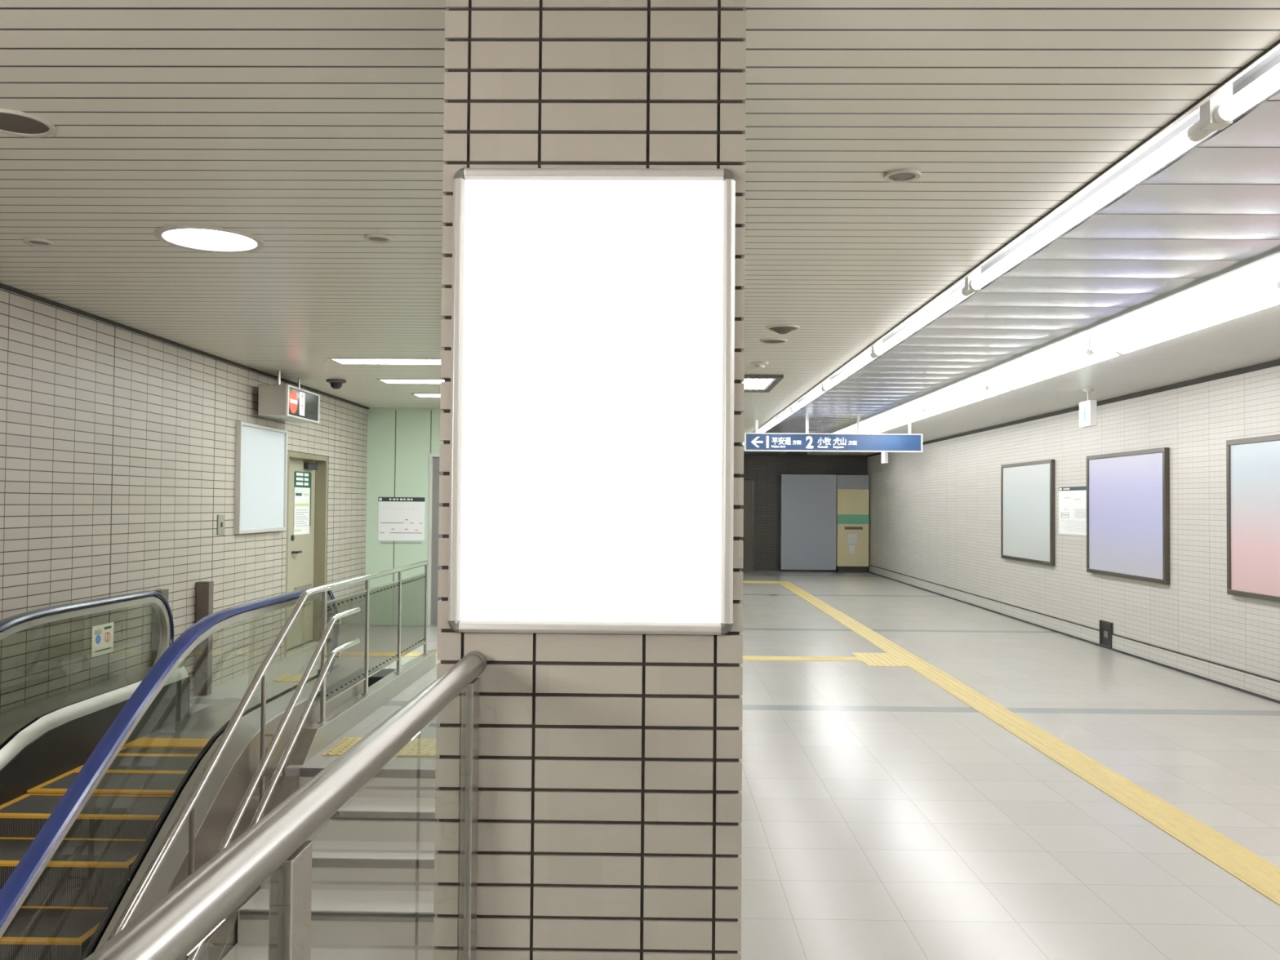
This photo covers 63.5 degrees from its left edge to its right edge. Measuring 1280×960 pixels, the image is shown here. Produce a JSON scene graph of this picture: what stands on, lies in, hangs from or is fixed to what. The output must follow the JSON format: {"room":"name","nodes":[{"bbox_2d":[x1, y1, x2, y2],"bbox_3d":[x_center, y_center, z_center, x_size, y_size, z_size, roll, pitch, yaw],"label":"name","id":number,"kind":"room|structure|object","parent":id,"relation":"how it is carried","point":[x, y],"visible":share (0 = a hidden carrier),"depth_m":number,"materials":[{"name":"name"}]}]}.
{"room":"subway station concourse","nodes":[
{"label":"subway station concourse","id":0,"kind":"room"},
{"bbox_2d":[0,288,367,750],"bbox_3d":[-3.753,2.191,4.034,0.260,6.850,18.050,0,-1,1],"label":"wall","id":1,"kind":"structure","parent":0,"point":[117,444],"depth_m":7.18,"materials":[{"name":"beige tile"}]},
{"bbox_2d":[0,283,368,408],"bbox_3d":[-3.587,-1.121,4.109,0.020,0.022,18.050,0,-1,1],"label":"trim","id":2,"kind":"structure","parent":1,"relation":"attached to","point":[4,286],"depth_m":7.42,"materials":[{"name":"grey metal"}]},
{"bbox_2d":[234,421,288,533],"bbox_3d":[-3.493,-0.008,9.579,0.050,0.980,1.140,0,-1,1],"label":"notice board","id":3,"kind":"object","parent":1,"relation":"attached to","point":[260,451],"visible":1,"depth_m":9.50,"materials":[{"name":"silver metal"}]},
{"bbox_2d":[284,450,328,657],"bbox_3d":[-3.603,0.750,10.921,0.190,2.055,1.295,0,-1,1],"label":"door","id":4,"kind":"structure","parent":1,"relation":"in","point":[305,553],"depth_m":11.29,"materials":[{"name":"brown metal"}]},
{"bbox_2d":[293,471,311,534],"bbox_3d":[-3.621,0.247,11.105,0.005,0.670,0.500,0,-1,1],"label":"notice","id":5,"kind":"object","parent":4,"relation":"attached to","point":[302,479],"visible":1,"depth_m":11.08,"materials":[{"name":"white paper"}]},
{"bbox_2d":[294,493,308,531],"bbox_3d":[-3.621,0.346,11.083,0.001,0.400,0.420,0,-1,1],"label":"print","id":6,"kind":"object","parent":5,"relation":"attached to","point":[301,500],"depth_m":11.08,"materials":[{"name":"white paper"}]},
{"bbox_2d":[364,407,444,625],"bbox_3d":[-1.391,0.606,18.840,3.970,2.750,11.550,0,-1,1],"label":"wall","id":7,"kind":"structure","parent":0,"point":[414,426],"depth_m":13.10,"materials":[{"name":"paint"}]},
{"bbox_2d":[377,497,425,543],"bbox_3d":[-3.017,0.508,13.085,0.590,0.580,0.012,0,-1,1],"label":"notice","id":8,"kind":"object","parent":7,"relation":"attached to","point":[399,518],"visible":1,"depth_m":13.08,"materials":[{"name":"white paper"}]},
{"bbox_2d":[427,453,439,626],"bbox_3d":[-2.132,0.755,13.071,1.068,2.170,0.040,0,-1,1],"label":"trim","id":9,"kind":"structure","parent":7,"relation":"attached to","point":[431,455],"depth_m":13.06,"materials":[{"name":"silver metal"}]},
{"bbox_2d":[431,457,443,625],"bbox_3d":[-2.128,0.766,13.126,1.060,2.150,0.070,0,-1,1],"label":"door","id":10,"kind":"structure","parent":7,"relation":"in","point":[436,504],"depth_m":13.10,"materials":[{"name":"grey metal"}]},
{"bbox_2d":[0,0,1279,446],"bbox_3d":[-0.779,-1.041,9.841,5.454,0.130,29.600,0,-1,1],"label":"ceiling","id":11,"kind":"structure","parent":0,"point":[309,129],"depth_m":3.55,"materials":[{"name":"paint"}]},
{"bbox_2d":[0,108,55,137],"bbox_3d":[-1.990,-1.133,3.289,0.230,0.011,0.230,0,-1,1],"label":"ceiling speaker","id":12,"kind":"object","parent":11,"relation":"attached to","point":[12,122],"visible":1,"depth_m":3.31,"materials":[{"name":"beige metal"}]},
{"bbox_2d":[153,224,265,253],"bbox_3d":[-1.967,-1.099,4.739,0.470,0.011,0.470,0,-1,1],"label":"recessed light","id":13,"kind":"object","parent":11,"relation":"in","point":[196,237],"visible":1,"depth_m":4.72,"materials":[{"name":"beige metal"}]},
{"bbox_2d":[162,228,257,250],"bbox_3d":[-1.967,-1.101,4.739,0.404,0.001,0.404,0,-1,1],"label":"diffuser","id":14,"kind":"object","parent":13,"relation":"attached to","point":[199,238],"depth_m":4.74,"materials":[{"name":"white plastic"}]},
{"bbox_2d":[257,370,319,422],"bbox_3d":[-3.305,-0.785,9.784,0.269,0.425,0.880,0,-1,1],"label":"no entry sign","id":15,"kind":"object","parent":11,"relation":"hanging from","point":[285,402],"visible":1,"depth_m":9.46,"materials":[{"name":"grey metal"}]},
{"bbox_2d":[364,234,392,243],"bbox_3d":[-1.187,-1.094,4.696,0.124,0.011,0.124,0,-1,1],"label":"ceiling sensor","id":16,"kind":"object","parent":11,"relation":"attached to","point":[375,238],"visible":1,"depth_m":4.69,"materials":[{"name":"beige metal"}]},
{"bbox_2d":[327,357,440,364],"bbox_3d":[-1.838,-1.005,8.786,1.530,0.008,0.340,0,-1,1],"label":"recessed light","id":17,"kind":"object","parent":11,"relation":"in","point":[338,360],"visible":0.59,"depth_m":8.77,"materials":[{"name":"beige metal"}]},
{"bbox_2d":[333,359,440,364],"bbox_3d":[-1.838,-1.006,8.786,1.470,0.006,0.300,0,-1,1],"label":"diffuser","id":18,"kind":"object","parent":17,"relation":"attached to","point":[338,361],"depth_m":8.79,"materials":[{"name":"white plastic"}]},
{"bbox_2d":[376,378,444,383],"bbox_3d":[-1.796,-0.971,10.215,1.530,0.008,0.340,0,-1,1],"label":"recessed light","id":19,"kind":"object","parent":11,"relation":"in","point":[384,380],"visible":0.41,"depth_m":10.18,"materials":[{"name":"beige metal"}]},
{"bbox_2d":[742,374,783,392],"bbox_3d":[0.848,-0.941,10.133,0.960,0.030,1.240,0,-1,1],"label":"recessed light","id":20,"kind":"object","parent":11,"relation":"in","point":[753,383],"visible":0.27,"depth_m":10.01,"materials":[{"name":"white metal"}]},
{"bbox_2d":[743,378,773,389],"bbox_3d":[0.848,-0.953,10.133,0.840,0.006,1.120,0,-1,1],"label":"diffuser","id":21,"kind":"object","parent":20,"relation":"attached to","point":[749,384],"depth_m":10.14,"materials":[{"name":"white plastic"}]},
{"bbox_2d":[765,324,799,333],"bbox_3d":[0.964,-1.007,6.981,0.230,0.044,0.230,0,-1,1],"label":"ceiling speaker","id":22,"kind":"object","parent":11,"relation":"attached to","point":[784,328],"visible":1,"depth_m":6.93,"materials":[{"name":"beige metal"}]},
{"bbox_2d":[791,377,829,412],"bbox_3d":[1.892,-0.937,11.627,0.068,0.128,2.420,0,-1,1],"label":"fluorescent tube","id":23,"kind":"object","parent":11,"relation":"attached to","point":[821,390],"visible":0.84,"depth_m":11.24,"materials":[{"name":"white glass"}]},
{"bbox_2d":[823,339,882,390],"bbox_3d":[1.854,-0.994,9.198,0.068,0.128,2.420,0,-1,1],"label":"fluorescent tube","id":24,"kind":"object","parent":11,"relation":"attached to","point":[872,355],"visible":0.85,"depth_m":8.79,"materials":[{"name":"white glass"}]},
{"bbox_2d":[883,168,920,182],"bbox_3d":[0.948,-1.100,3.743,0.132,0.011,0.132,0,-1,1],"label":"ceiling sensor","id":25,"kind":"object","parent":11,"relation":"attached to","point":[904,175],"visible":1,"depth_m":3.74,"materials":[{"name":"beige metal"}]},
{"bbox_2d":[874,266,981,355],"bbox_3d":[1.816,-1.051,6.769,0.068,0.128,2.420,0,-1,1],"label":"fluorescent tube","id":26,"kind":"object","parent":11,"relation":"attached to","point":[966,291],"visible":0.91,"depth_m":6.30,"materials":[{"name":"white glass"}]},
{"bbox_2d":[969,83,1232,290],"bbox_3d":[1.778,-1.108,4.340,0.068,0.128,2.420,0,-1,1],"label":"fluorescent tube","id":27,"kind":"object","parent":11,"relation":"attached to","point":[1207,124],"visible":0.94,"depth_m":3.75,"materials":[{"name":"white glass"}]},
{"bbox_2d":[1213,62,1279,124],"bbox_3d":[1.739,-1.166,1.911,0.068,0.128,2.420,0,-1,1],"label":"fluorescent tube","id":28,"kind":"object","parent":11,"relation":"attached to","point":[1268,82],"visible":1,"depth_m":2.95,"materials":[{"name":"white glass"}]},
{"bbox_2d":[189,570,1279,959],"bbox_3d":[0.805,1.910,9.746,8.670,0.250,29.600,0,-1,1],"label":"floor","id":29,"kind":"structure","parent":0,"point":[885,816],"depth_m":5.79,"materials":[{"name":"tile"}]},
{"bbox_2d":[151,589,168,666],"bbox_3d":[-3.522,1.253,7.589,0.069,0.895,0.124,0,-1,1],"label":"bollard","id":30,"kind":"object","parent":29,"relation":"on","point":[155,622],"visible":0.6,"depth_m":7.53,"materials":[{"name":"grey metal"}]},
{"bbox_2d":[194,581,213,695],"bbox_3d":[-3.490,1.266,8.283,0.111,0.902,0.094,0,-1,1],"label":"bollard","id":31,"kind":"object","parent":29,"relation":"on","point":[204,589],"visible":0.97,"depth_m":8.24,"materials":[{"name":"grey metal"}]},
{"bbox_2d":[84,650,486,959],"bbox_3d":[-0.396,0.942,0.318,0.052,1.226,3.867,0,-1,1],"label":"handrail","id":32,"kind":"object","parent":29,"relation":"on","point":[276,846],"visible":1,"depth_m":1.11,"materials":[{"name":"silver metal"}]},
{"bbox_2d":[322,737,438,756],"bbox_3d":[-1.174,1.691,6.546,1.530,0.008,0.470,0,-1,1],"label":"tactile warning","id":33,"kind":"object","parent":29,"relation":"on","point":[415,747],"visible":0.23,"depth_m":6.50,"materials":[{"name":"yellow tile"}]},
{"bbox_2d":[368,668,396,687],"bbox_3d":[-2.184,1.683,8.748,0.240,0.110,0.420,0,-1,1],"label":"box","id":34,"kind":"object","parent":29,"relation":"on","point":[383,673],"visible":0.23,"depth_m":8.64,"materials":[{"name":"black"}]},
{"bbox_2d":[433,0,746,959],"bbox_3d":[-0.120,2.235,2.555,0.669,6.750,0.670,0,-1,1],"label":"tiled column","id":35,"kind":"structure","parent":29,"relation":"on","point":[610,809],"depth_m":2.26,"materials":[{"name":"tile"}]},
{"bbox_2d":[447,168,736,635],"bbox_3d":[-0.105,-0.175,2.264,0.623,1.022,0.027,0,-1,1],"label":"poster frame","id":36,"kind":"object","parent":35,"relation":"attached to","point":[592,433],"visible":1,"depth_m":2.26,"materials":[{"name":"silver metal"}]},
{"bbox_2d":[368,652,862,661],"bbox_3d":[-0.262,1.790,10.496,4.970,0.008,0.260,0,-1,1],"label":"tactile strip","id":37,"kind":"object","parent":29,"relation":"on","point":[374,654],"visible":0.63,"depth_m":10.44,"materials":[{"name":"yellow tile"}]},
{"bbox_2d":[779,474,836,572],"bbox_3d":[3.952,1.014,24.364,1.285,2.275,0.280,0,-1,1],"label":"panel","id":38,"kind":"object","parent":29,"relation":"on","point":[807,502],"visible":1,"depth_m":24.23,"materials":[{"name":"grey metal"}]},
{"bbox_2d":[835,475,869,572],"bbox_3d":[4.977,1.024,24.320,0.745,2.270,0.336,0,-1,1],"label":"tall cabinet","id":39,"kind":"object","parent":29,"relation":"on","point":[852,516],"visible":0.96,"depth_m":24.16,"materials":[{"name":"beige"}]},
{"bbox_2d":[852,652,908,666],"bbox_3d":[2.413,1.810,10.454,0.380,0.009,0.900,0,-1,1],"label":"junction","id":40,"kind":"object","parent":29,"relation":"on","point":[882,660],"visible":1,"depth_m":10.39,"materials":[{"name":"yellow tile"}]},
{"bbox_2d":[776,581,1279,905],"bbox_3d":[2.690,1.755,8.020,0.250,0.008,26.200,0,-1,1],"label":"tactile strip","id":41,"kind":"object","parent":29,"relation":"on","point":[1259,873],"visible":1,"depth_m":5.88,"materials":[{"name":"yellow tile"}]},
{"bbox_2d":[740,451,867,567],"bbox_3d":[1.051,0.836,24.674,9.070,3.100,0.200,0,-1,1],"label":"wall","id":42,"kind":"structure","parent":0,"point":[766,470],"depth_m":24.55,"materials":[{"name":"brown tile"}]},
{"bbox_2d":[739,480,754,570],"bbox_3d":[1.987,1.075,24.531,1.410,2.130,0.045,0,-1,1],"label":"door","id":43,"kind":"structure","parent":42,"relation":"in","point":[748,486],"depth_m":24.51,"materials":[{"name":"grey metal"}]},
{"bbox_2d":[752,39,1279,432],"bbox_3d":[1.750,-0.956,9.799,0.007,0.006,29.600,0,-1,1],"label":"trim","id":44,"kind":"structure","parent":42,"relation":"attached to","point":[1277,42],"depth_m":3.69,"materials":[{"name":"grey metal"}]},
{"bbox_2d":[753,43,1279,432],"bbox_3d":[1.761,-0.955,9.799,0.016,0.008,29.600,0,-1,1],"label":"trim","id":45,"kind":"structure","parent":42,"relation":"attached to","point":[1275,48],"depth_m":3.72,"materials":[{"name":"beige metal"}]},
{"bbox_2d":[776,247,1279,455],"bbox_3d":[3.022,-0.964,9.779,0.026,0.068,29.600,0,-1,1],"label":"trim","id":46,"kind":"structure","parent":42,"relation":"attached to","point":[1246,263],"depth_m":6.48,"materials":[{"name":"silver metal"}]},
{"bbox_2d":[784,253,1279,455],"bbox_3d":[4.099,-0.989,9.763,2.128,0.100,29.600,0,-1,1],"label":"ceiling","id":47,"kind":"structure","parent":0,"point":[1251,339],"depth_m":8.73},
{"bbox_2d":[853,417,899,433],"bbox_3d":[3.568,-0.794,15.860,0.260,0.128,2.358,0,-1,1],"label":"lamp","id":48,"kind":"object","parent":47,"relation":"attached to","point":[882,419],"visible":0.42,"depth_m":15.22,"materials":[{"name":"white"}]},
{"bbox_2d":[881,400,945,426],"bbox_3d":[3.531,-0.850,13.501,0.260,0.128,2.358,0,-1,1],"label":"lamp","id":49,"kind":"object","parent":47,"relation":"attached to","point":[926,403],"visible":0.81,"depth_m":13.15,"materials":[{"name":"white"}]},
{"bbox_2d":[924,376,1014,411],"bbox_3d":[3.494,-0.906,11.142,0.260,0.128,2.358,0,-1,1],"label":"lamp","id":50,"kind":"object","parent":47,"relation":"attached to","point":[990,380],"visible":0.86,"depth_m":10.79,"materials":[{"name":"white"}]},
{"bbox_2d":[987,336,1125,389],"bbox_3d":[3.457,-0.961,8.783,0.260,0.128,2.358,0,-1,1],"label":"lamp","id":51,"kind":"object","parent":47,"relation":"attached to","point":[1093,340],"visible":0.85,"depth_m":8.40,"materials":[{"name":"white"}]},
{"bbox_2d":[1079,388,1097,427],"bbox_3d":[4.537,-0.729,10.480,0.110,0.380,0.260,0,-1,1],"label":"exit sign","id":52,"kind":"object","parent":47,"relation":"hanging from","point":[1087,409],"visible":1,"depth_m":10.41,"materials":[{"name":"white paint"}]},
{"bbox_2d":[1090,279,1279,354],"bbox_3d":[3.420,-1.017,6.424,0.260,0.128,2.358,0,-1,1],"label":"lamp","id":53,"kind":"object","parent":47,"relation":"attached to","point":[1273,286],"visible":1,"depth_m":6.28,"materials":[{"name":"white glass"}]},
{"bbox_2d":[867,365,1279,680],"bbox_3d":[5.251,0.519,9.709,0.200,3.100,29.600,0,-1,1],"label":"wall","id":54,"kind":"structure","parent":0,"point":[935,513],"depth_m":11.52,"materials":[{"name":"tile"}]},
{"bbox_2d":[1000,459,1054,565],"bbox_3d":[5.194,0.429,13.919,0.050,1.335,1.890,0,-1,1],"label":"framed poster","id":55,"kind":"object","parent":54,"relation":"attached to","point":[1027,488],"visible":1,"depth_m":13.79,"materials":[{"name":"brown metal"}]},
{"bbox_2d":[1058,486,1086,535],"bbox_3d":[5.189,0.368,12.405,0.012,0.573,0.860,0,-1,1],"label":"notice","id":56,"kind":"object","parent":54,"relation":"attached to","point":[1072,500],"visible":1,"depth_m":12.40,"materials":[{"name":"white paper"}]},
{"bbox_2d":[1061,511,1086,531],"bbox_3d":[5.186,0.410,12.384,0.002,0.399,0.740,0,-1,1],"label":"print","id":57,"kind":"object","parent":56,"relation":"attached to","point":[1070,521],"depth_m":12.37,"materials":[{"name":"grey paper"}]},
{"bbox_2d":[866,359,1279,457],"bbox_3d":[5.147,-0.909,9.745,0.030,0.045,29.600,0,-1,1],"label":"trim","id":58,"kind":"structure","parent":54,"relation":"attached to","point":[1275,362],"depth_m":10.65,"materials":[{"name":"grey metal"}]},
{"bbox_2d":[867,564,1279,700],"bbox_3d":[5.136,1.725,9.683,0.012,0.145,29.600,0,-1,1],"label":"baseboard","id":59,"kind":"structure","parent":54,"relation":"attached to","point":[1260,686],"depth_m":10.89,"materials":[{"name":"tile"}]},
{"bbox_2d":[867,571,1279,703],"bbox_3d":[5.130,1.807,9.681,0.022,0.022,29.600,0,-1,1],"label":"trim","id":60,"kind":"structure","parent":54,"relation":"attached to","point":[994,611],"depth_m":11.04,"materials":[{"name":"grey metal"}]},
{"bbox_2d":[869,564,1279,682],"bbox_3d":[5.135,1.646,9.684,0.014,0.013,29.600,0,-1,1],"label":"trim","id":61,"kind":"structure","parent":54,"relation":"attached to","point":[1145,643],"depth_m":10.90,"materials":[{"name":"grey"}]},
{"bbox_2d":[1099,619,1113,648],"bbox_3d":[5.156,1.696,11.412,0.026,0.279,0.333,0,-1,1],"label":"wall outlet","id":62,"kind":"object","parent":54,"relation":"attached to","point":[1106,628],"visible":1,"depth_m":11.43,"materials":[{"name":"black"}]},
{"bbox_2d":[1086,447,1169,584],"bbox_3d":[5.148,0.371,10.995,0.050,1.335,1.840,0,-1,1],"label":"framed poster","id":63,"kind":"object","parent":54,"relation":"attached to","point":[1128,492],"visible":1,"depth_m":10.86,"materials":[{"name":"brown metal"}]},
{"bbox_2d":[1226,434,1279,602],"bbox_3d":[5.101,0.301,8.051,0.050,1.335,1.870,0,-1,1],"label":"framed poster","id":64,"kind":"object","parent":54,"relation":"attached to","point":[1252,464],"visible":1,"depth_m":8.60,"materials":[{"name":"brown metal"}]},
{"bbox_3d":[-2.087,5.651,0.650,3.230,0.200,11.500,0,-1,1],"label":"floor","id":65,"kind":"structure","parent":0,"visible":0},
{"bbox_2d":[0,586,364,959],"bbox_3d":[-2.875,3.391,3.196,1.510,5.505,9.741,0,-1,1],"label":"escalator","id":66,"kind":"object","parent":65,"relation":"on","point":[91,790],"visible":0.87,"depth_m":5.33,"materials":[{"name":"grey metal"}]},
{"bbox_2d":[94,625,111,652],"bbox_3d":[-3.303,0.978,6.366,0.002,0.141,0.190,0,-1,1],"label":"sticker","id":67,"kind":"object","parent":66,"relation":"attached to","point":[103,633],"depth_m":6.37,"materials":[{"name":"beige"}]},
{"bbox_2d":[201,649,436,959],"bbox_3d":[-2.073,3.781,4.244,0.090,4.607,11.003,0,-1,1],"label":"curb","id":68,"kind":"object","parent":65,"relation":"on","point":[316,737],"visible":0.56,"depth_m":6.70,"materials":[{"name":"beige stone"}]},
{"bbox_2d":[107,560,429,959],"bbox_3d":[-2.034,2.223,5.224,0.068,3.174,8.504,0,-1,1],"label":"guard railing","id":69,"kind":"object","parent":68,"relation":"on","point":[188,808],"visible":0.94,"depth_m":5.55,"materials":[{"name":"silver metal"}]},
{"bbox_2d":[221,768,438,959],"bbox_3d":[-1.261,3.598,2.492,1.574,4.003,6.999,0,-1,1],"label":"staircase","id":70,"kind":"structure","parent":65,"relation":"on","point":[373,883],"depth_m":5.41,"materials":[{"name":"beige stone"}]},
{"bbox_2d":[186,606,360,959],"bbox_3d":[-1.997,2.403,3.947,0.118,3.242,5.959,0,-1,1],"label":"stair handrail","id":71,"kind":"object","parent":70,"relation":"attached to","point":[193,955],"visible":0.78,"depth_m":5.58,"materials":[{"name":"silver metal"}]},
{"bbox_3d":[2.481,-1.032,9.789,1.066,0.040,29.600,0,-1,1],"label":"ceiling","id":72,"kind":"structure","parent":0,"visible":0},
{"bbox_2d":[781,419,857,422],"bbox_3d":[2.555,-0.851,14.718,1.058,0.036,0.388,0,-1,1],"label":"ceiling panel","id":73,"kind":"object","parent":72,"relation":"attached to","point":[784,420],"visible":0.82,"depth_m":14.63,"materials":[{"name":"silver metal"}]},
{"bbox_2d":[743,419,922,452],"bbox_3d":[2.716,-0.627,14.578,2.490,0.460,0.120,0,-1,1],"label":"direction sign","id":74,"kind":"object","parent":73,"relation":"hanging from","point":[753,442],"visible":1,"depth_m":14.52,"materials":[{"name":"blue"}]},
{"bbox_2d":[792,412,877,415],"bbox_3d":[2.537,-0.878,13.530,1.058,0.036,0.388,0,-1,1],"label":"ceiling panel","id":75,"kind":"object","parent":72,"relation":"attached to","point":[795,413],"visible":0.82,"depth_m":13.45,"materials":[{"name":"silver metal"}]},
{"bbox_2d":[795,408,884,412],"bbox_3d":[2.531,-0.888,13.134,1.058,0.036,0.388,0,-1,1],"label":"ceiling panel","id":76,"kind":"object","parent":72,"relation":"attached to","point":[800,410],"visible":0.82,"depth_m":13.07,"materials":[{"name":"silver metal"}]},
{"bbox_2d":[800,406,891,409],"bbox_3d":[2.524,-0.897,12.739,1.058,0.036,0.388,0,-1,1],"label":"ceiling panel","id":77,"kind":"object","parent":72,"relation":"attached to","point":[803,407],"visible":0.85,"depth_m":12.67,"materials":[{"name":"silver metal"}]},
{"bbox_2d":[804,403,899,406],"bbox_3d":[2.518,-0.906,12.343,1.058,0.036,0.388,0,-1,1],"label":"ceiling panel","id":78,"kind":"object","parent":72,"relation":"attached to","point":[808,404],"visible":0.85,"depth_m":12.27,"materials":[{"name":"silver metal"}]},
{"bbox_2d":[809,400,907,403],"bbox_3d":[2.512,-0.916,11.947,1.058,0.036,0.388,0,-1,1],"label":"ceiling panel","id":79,"kind":"object","parent":72,"relation":"attached to","point":[813,401],"visible":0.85,"depth_m":11.88,"materials":[{"name":"silver metal"}]},
{"bbox_2d":[814,395,915,399],"bbox_3d":[2.506,-0.925,11.551,1.058,0.036,0.388,0,-1,1],"label":"ceiling panel","id":80,"kind":"object","parent":72,"relation":"attached to","point":[820,397],"visible":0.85,"depth_m":11.49,"materials":[{"name":"silver metal"}]},
{"bbox_2d":[820,391,925,396],"bbox_3d":[2.499,-0.934,11.155,1.058,0.036,0.388,0,-1,1],"label":"ceiling panel","id":81,"kind":"object","parent":72,"relation":"attached to","point":[827,393],"visible":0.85,"depth_m":11.10,"materials":[{"name":"silver metal"}]},
{"bbox_2d":[826,387,935,392],"bbox_3d":[2.493,-0.944,10.759,1.058,0.036,0.388,0,-1,1],"label":"ceiling panel","id":82,"kind":"object","parent":72,"relation":"attached to","point":[833,389],"visible":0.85,"depth_m":10.70,"materials":[{"name":"silver metal"}]},
{"bbox_2d":[833,383,946,388],"bbox_3d":[2.487,-0.953,10.364,1.058,0.036,0.388,0,-1,1],"label":"ceiling panel","id":83,"kind":"object","parent":72,"relation":"attached to","point":[839,385],"visible":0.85,"depth_m":10.31,"materials":[{"name":"silver metal"}]},
{"bbox_2d":[839,378,958,383],"bbox_3d":[2.481,-0.962,9.968,1.058,0.036,0.388,0,-1,1],"label":"ceiling panel","id":84,"kind":"object","parent":72,"relation":"attached to","point":[846,380],"visible":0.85,"depth_m":9.91,"materials":[{"name":"silver metal"}]},
{"bbox_2d":[846,373,970,378],"bbox_3d":[2.475,-0.972,9.572,1.058,0.036,0.388,0,-1,1],"label":"ceiling panel","id":85,"kind":"object","parent":72,"relation":"attached to","point":[855,375],"visible":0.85,"depth_m":9.52,"materials":[{"name":"silver metal"}]},
{"bbox_2d":[855,367,984,373],"bbox_3d":[2.468,-0.981,9.176,1.058,0.036,0.388,0,-1,1],"label":"ceiling panel","id":86,"kind":"object","parent":72,"relation":"attached to","point":[864,370],"visible":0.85,"depth_m":9.12,"materials":[{"name":"silver metal"}]},
{"bbox_2d":[863,360,999,368],"bbox_3d":[2.462,-0.990,8.780,1.058,0.036,0.388,0,-1,1],"label":"ceiling panel","id":87,"kind":"object","parent":72,"relation":"attached to","point":[874,363],"visible":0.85,"depth_m":8.73,"materials":[{"name":"silver metal"}]},
{"bbox_2d":[873,354,1016,361],"bbox_3d":[2.456,-1.000,8.384,1.058,0.036,0.388,0,-1,1],"label":"ceiling panel","id":88,"kind":"object","parent":72,"relation":"attached to","point":[909,357],"visible":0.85,"depth_m":8.33,"materials":[{"name":"silver metal"}]},
{"bbox_2d":[884,346,1035,355],"bbox_3d":[2.450,-1.009,7.989,1.058,0.036,0.388,0,-1,1],"label":"ceiling panel","id":89,"kind":"object","parent":72,"relation":"attached to","point":[896,349],"visible":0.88,"depth_m":7.94,"materials":[{"name":"silver metal"}]},
{"bbox_2d":[896,337,1055,346],"bbox_3d":[2.443,-1.018,7.593,1.058,0.036,0.388,0,-1,1],"label":"ceiling panel","id":90,"kind":"object","parent":72,"relation":"attached to","point":[908,342],"visible":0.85,"depth_m":7.55,"materials":[{"name":"silver metal"}]},
{"bbox_2d":[908,328,1077,338],"bbox_3d":[2.437,-1.028,7.197,1.058,0.036,0.388,0,-1,1],"label":"ceiling panel","id":91,"kind":"object","parent":72,"relation":"attached to","point":[922,333],"visible":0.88,"depth_m":7.15,"materials":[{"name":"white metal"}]},
{"bbox_2d":[921,318,1102,329],"bbox_3d":[2.431,-1.037,6.801,1.058,0.036,0.388,0,-1,1],"label":"ceiling panel","id":92,"kind":"object","parent":72,"relation":"attached to","point":[939,323],"visible":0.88,"depth_m":6.76,"materials":[{"name":"silver metal"}]},
{"bbox_2d":[937,306,1132,319],"bbox_3d":[2.425,-1.046,6.405,1.058,0.036,0.388,0,-1,1],"label":"ceiling panel","id":93,"kind":"object","parent":72,"relation":"attached to","point":[957,312],"visible":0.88,"depth_m":6.36,"materials":[{"name":"silver metal"}]},
{"bbox_2d":[956,293,1164,306],"bbox_3d":[2.419,-1.056,6.009,1.058,0.036,0.388,0,-1,1],"label":"ceiling panel","id":94,"kind":"object","parent":72,"relation":"attached to","point":[1023,300],"visible":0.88,"depth_m":5.97,"materials":[{"name":"silver metal"}]},
{"bbox_2d":[976,277,1201,293],"bbox_3d":[2.413,-1.065,5.614,1.058,0.036,0.388,0,-1,1],"label":"ceiling panel","id":95,"kind":"object","parent":72,"relation":"attached to","point":[1001,285],"visible":0.85,"depth_m":5.58,"materials":[{"name":"silver metal"}]},
{"bbox_2d":[1000,259,1244,278],"bbox_3d":[2.406,-1.074,5.218,1.058,0.036,0.388,0,-1,1],"label":"ceiling panel","id":96,"kind":"object","parent":72,"relation":"attached to","point":[1160,268],"visible":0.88,"depth_m":5.17,"materials":[{"name":"silver metal"}]},
{"bbox_2d":[1026,238,1279,260],"bbox_3d":[2.400,-1.083,4.822,1.058,0.036,0.388,0,-1,1],"label":"ceiling panel","id":97,"kind":"object","parent":72,"relation":"attached to","point":[1060,248],"visible":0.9,"depth_m":4.79,"materials":[{"name":"silver metal"}]},
{"bbox_2d":[1058,213,1279,239],"bbox_3d":[2.394,-1.093,4.426,1.058,0.036,0.388,0,-1,1],"label":"ceiling panel","id":98,"kind":"object","parent":72,"relation":"attached to","point":[1155,226],"visible":0.86,"depth_m":4.40,"materials":[{"name":"silver metal"}]},
{"bbox_2d":[1096,183,1279,213],"bbox_3d":[2.388,-1.102,4.030,1.058,0.036,0.388,0,-1,1],"label":"ceiling panel","id":99,"kind":"object","parent":72,"relation":"attached to","point":[1144,198],"visible":0.91,"depth_m":4.02,"materials":[{"name":"silver metal"}]},
{"bbox_2d":[1142,146,1279,183],"bbox_3d":[2.381,-1.111,3.634,1.058,0.036,0.388,0,-1,1],"label":"ceiling panel","id":100,"kind":"object","parent":72,"relation":"attached to","point":[1201,165],"visible":0.82,"depth_m":3.63,"materials":[{"name":"silver metal"}]},
{"bbox_2d":[1197,100,1279,146],"bbox_3d":[2.375,-1.121,3.238,1.058,0.036,0.388,0,-1,1],"label":"ceiling panel","id":101,"kind":"object","parent":72,"relation":"attached to","point":[1260,127],"visible":0.82,"depth_m":3.29,"materials":[{"name":"silver metal"}]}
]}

